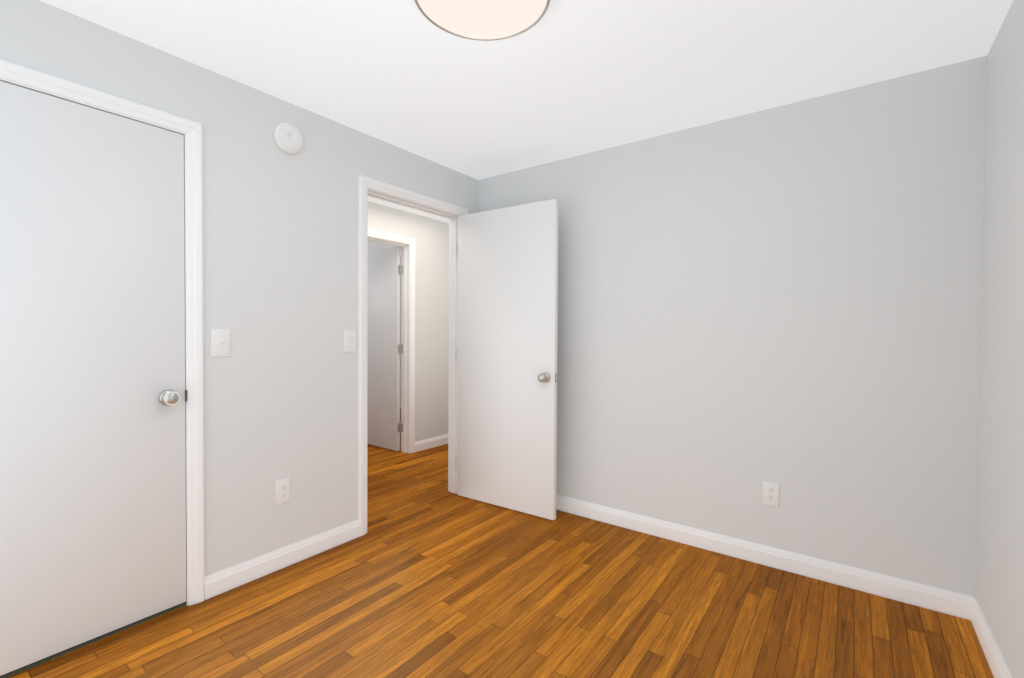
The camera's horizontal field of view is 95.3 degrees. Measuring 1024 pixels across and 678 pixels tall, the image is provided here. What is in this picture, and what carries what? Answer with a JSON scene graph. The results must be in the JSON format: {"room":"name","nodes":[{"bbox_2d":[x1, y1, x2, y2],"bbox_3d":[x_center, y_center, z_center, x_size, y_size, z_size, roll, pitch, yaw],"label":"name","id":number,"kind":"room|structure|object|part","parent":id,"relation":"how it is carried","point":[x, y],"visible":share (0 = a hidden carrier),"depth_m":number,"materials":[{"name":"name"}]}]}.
{"room":"empty bedroom","nodes":[
{"label":"empty bedroom","id":0,"kind":"room"},
{"bbox_2d":[0,602,185,677],"bbox_3d":[-1.919,1.151,1.935,0.691,0.012,1.230,1,1,36],"label":"floor","id":1,"kind":"structure","parent":0,"point":[46,659],"depth_m":1.77,"materials":[{"name":"brown wood"}]},
{"bbox_2d":[0,0,477,576],"bbox_3d":[-0.654,-0.029,3.133,0.120,2.350,5.320,1,1,36],"label":"wall","id":2,"kind":"structure","parent":0,"point":[280,282],"depth_m":2.28,"materials":[{"name":"grey paint"}]},
{"bbox_2d":[0,59,203,675],"bbox_3d":[-1.651,0.114,1.721,0.185,2.098,0.885,1,1,36],"label":"door","id":3,"kind":"structure","parent":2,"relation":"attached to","point":[185,208],"depth_m":1.77,"materials":[{"name":"white wood"}]},
{"bbox_3d":[-1.643,0.137,1.716,0.165,2.010,0.772,1,1,36],"label":"closet door","id":4,"kind":"part","parent":3,"relation":"part of","materials":[{"name":"white wood"}]},
{"bbox_3d":[-1.459,0.244,1.970,0.165,0.064,0.064,1,1,36],"label":"knob","id":5,"kind":"part","parent":3,"relation":"part of","materials":[{"name":"silver metal"}]},
{"bbox_2d":[211,329,229,356],"bbox_3d":[-1.315,0.018,2.112,0.023,0.125,0.080,1,1,36],"label":"light switch","id":6,"kind":"object","parent":2,"relation":"attached to","point":[220,342],"visible":1,"depth_m":2.11,"materials":[{"name":"white plastic"}]},
{"bbox_3d":[-1.314,0.018,2.111,0.019,0.025,0.010,1,1,36],"label":"handle","id":7,"kind":"part","parent":6,"relation":"part of","materials":[{"name":"white plastic"}]},
{"bbox_2d":[204,519,359,599],"bbox_3d":[-1.130,1.106,2.398,0.014,0.098,0.805,1,1,36],"label":"baseboard","id":8,"kind":"structure","parent":2,"relation":"attached to","point":[225,580],"depth_m":2.33,"materials":[{"name":"white wood"}]},
{"bbox_2d":[275,478,289,504],"bbox_3d":[-1.157,0.770,2.358,0.008,0.120,0.074,1,1,36],"label":"electrical outlet","id":9,"kind":"object","parent":2,"relation":"attached to","point":[282,491],"visible":1,"depth_m":2.35,"materials":[{"name":"white plastic"}]},
{"bbox_3d":[-1.154,0.770,2.356,0.001,0.056,0.013,1,1,36],"label":"panel","id":10,"kind":"part","parent":9,"relation":"part of","materials":[{"name":"grey plastic"}]},
{"bbox_2d":[273,122,303,153],"bbox_3d":[-1.117,-1.010,2.345,0.038,0.150,0.150,1,1,36],"label":"smoke detector","id":11,"kind":"object","parent":2,"relation":"attached to","point":[288,138],"visible":1,"depth_m":2.33,"materials":[{"name":"white plastic"}]},
{"bbox_3d":[-1.107,-1.009,2.338,0.001,0.120,0.120,1,1,36],"label":"panel","id":12,"kind":"part","parent":11,"relation":"part of","materials":[{"name":"grey plastic"}]},
{"bbox_2d":[344,330,355,351],"bbox_3d":[-0.916,0.012,2.656,0.023,0.125,0.080,1,1,36],"label":"light switch","id":13,"kind":"object","parent":2,"relation":"attached to","point":[349,340],"visible":1,"depth_m":2.65,"materials":[{"name":"white plastic"}]},
{"bbox_2d":[358,175,467,535],"bbox_3d":[-0.656,0.097,3.118,0.138,2.098,0.935,1,1,36],"label":"door frame","id":14,"kind":"structure","parent":2,"relation":"attached to","point":[365,183],"depth_m":2.89,"materials":[{"name":"white wood"}]},
{"bbox_2d":[457,199,558,519],"bbox_3d":[-0.064,0.129,3.174,0.847,2.020,0.165,1,1,34],"label":"bedroom door","id":15,"kind":"structure","parent":2,"relation":"in","point":[507,353],"depth_m":3.12,"materials":[{"name":"white wood"}]},
{"bbox_3d":[0.224,0.244,2.979,0.064,0.064,0.165,1,1,34],"label":"knob","id":16,"kind":"part","parent":15,"relation":"part of","materials":[{"name":"silver metal"}]},
{"bbox_2d":[400,256,400,407],"bbox_3d":[-1.323,-0.095,6.997,3.170,2.350,0.120,1,1,36],"label":"wall","id":17,"kind":"structure","parent":0,"point":[400,335],"depth_m":7.20,"materials":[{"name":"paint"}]},
{"bbox_2d":[368,201,448,441],"bbox_3d":[-1.097,-0.054,4.524,0.120,2.350,3.600,1,1,36],"label":"wall","id":18,"kind":"structure","parent":0,"point":[430,236],"depth_m":4.76,"materials":[{"name":"paint"}]},
{"bbox_2d":[367,246,402,450],"bbox_3d":[-1.420,0.094,4.841,0.831,2.020,0.165,1,1,37],"label":"door","id":19,"kind":"structure","parent":18,"relation":"in","point":[383,402],"depth_m":4.72,"materials":[{"name":"white wood"}]},
{"bbox_3d":[-1.101,0.099,4.608,0.041,1.652,0.041,1,1,37],"label":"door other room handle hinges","id":20,"kind":"part","parent":19,"relation":"part of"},
{"bbox_2d":[368,229,414,452],"bbox_3d":[-1.280,0.075,4.263,0.138,2.098,0.925,1,1,36],"label":"door frame","id":21,"kind":"structure","parent":18,"relation":"attached to","point":[405,342],"depth_m":4.57,"materials":[{"name":"white wood"}]},
{"bbox_2d":[415,434,447,451],"bbox_3d":[-0.475,1.063,5.286,0.014,0.098,1.658,1,1,36],"label":"baseboard","id":22,"kind":"structure","parent":18,"relation":"attached to","point":[421,445],"depth_m":4.79,"materials":[{"name":"white wood"}]},
{"bbox_2d":[8,408,993,677],"bbox_3d":[-1.236,1.164,3.649,7.365,0.060,5.440,1,1,36],"label":"floor","id":23,"kind":"structure","parent":0,"point":[428,574],"depth_m":1.97,"materials":[{"name":"brown wood"}]},
{"bbox_2d":[40,0,1012,255],"bbox_3d":[-1.222,-1.256,3.610,7.365,0.080,5.440,1,1,36],"label":"ceiling","id":24,"kind":"structure","parent":0,"point":[562,79],"depth_m":1.97,"materials":[{"name":"white paint"}]},
{"bbox_2d":[414,0,549,40],"bbox_3d":[-0.097,-1.131,1.501,0.444,0.088,0.444,1,1,36],"label":"flush-mount light","id":25,"kind":"object","parent":24,"relation":"attached to","point":[486,20],"visible":1,"depth_m":1.58,"materials":[{"name":"white glass"}]},
{"bbox_2d":[478,55,986,596],"bbox_3d":[0.880,-0.015,2.802,2.745,2.350,0.120,1,1,36],"label":"wall","id":26,"kind":"structure","parent":0,"point":[786,299],"depth_m":2.34,"materials":[{"name":"grey paint"}]},
{"bbox_2d":[556,494,973,619],"bbox_3d":[0.833,1.112,2.766,2.745,0.098,0.014,1,1,36],"label":"baseboard","id":27,"kind":"structure","parent":26,"relation":"attached to","point":[952,603],"depth_m":2.35,"materials":[{"name":"white wood"}]},
{"bbox_2d":[763,481,778,506],"bbox_3d":[1.331,0.798,2.401,0.074,0.120,0.008,1,1,36],"label":"electrical outlet","id":28,"kind":"object","parent":26,"relation":"attached to","point":[770,493],"visible":1,"depth_m":2.40,"materials":[{"name":"white plastic"}]},
{"bbox_3d":[1.329,0.797,2.399,0.013,0.056,0.001,1,1,36],"label":"panel","id":29,"kind":"part","parent":28,"relation":"part of","materials":[{"name":"grey plastic"}]},
{"bbox_2d":[975,0,1023,677],"bbox_3d":[1.077,0.021,0.649,0.120,2.350,3.360,1,1,36],"label":"wall","id":30,"kind":"structure","parent":0,"point":[999,589],"depth_m":1.65,"materials":[{"name":"grey paint"}]},
{"bbox_2d":[971,597,1011,677],"bbox_3d":[1.016,1.146,0.707,0.014,0.098,3.120,1,1,36],"label":"baseboard","id":31,"kind":"structure","parent":30,"relation":"attached to","point":[994,657],"depth_m":1.72,"materials":[{"name":"white wood"}]}
]}

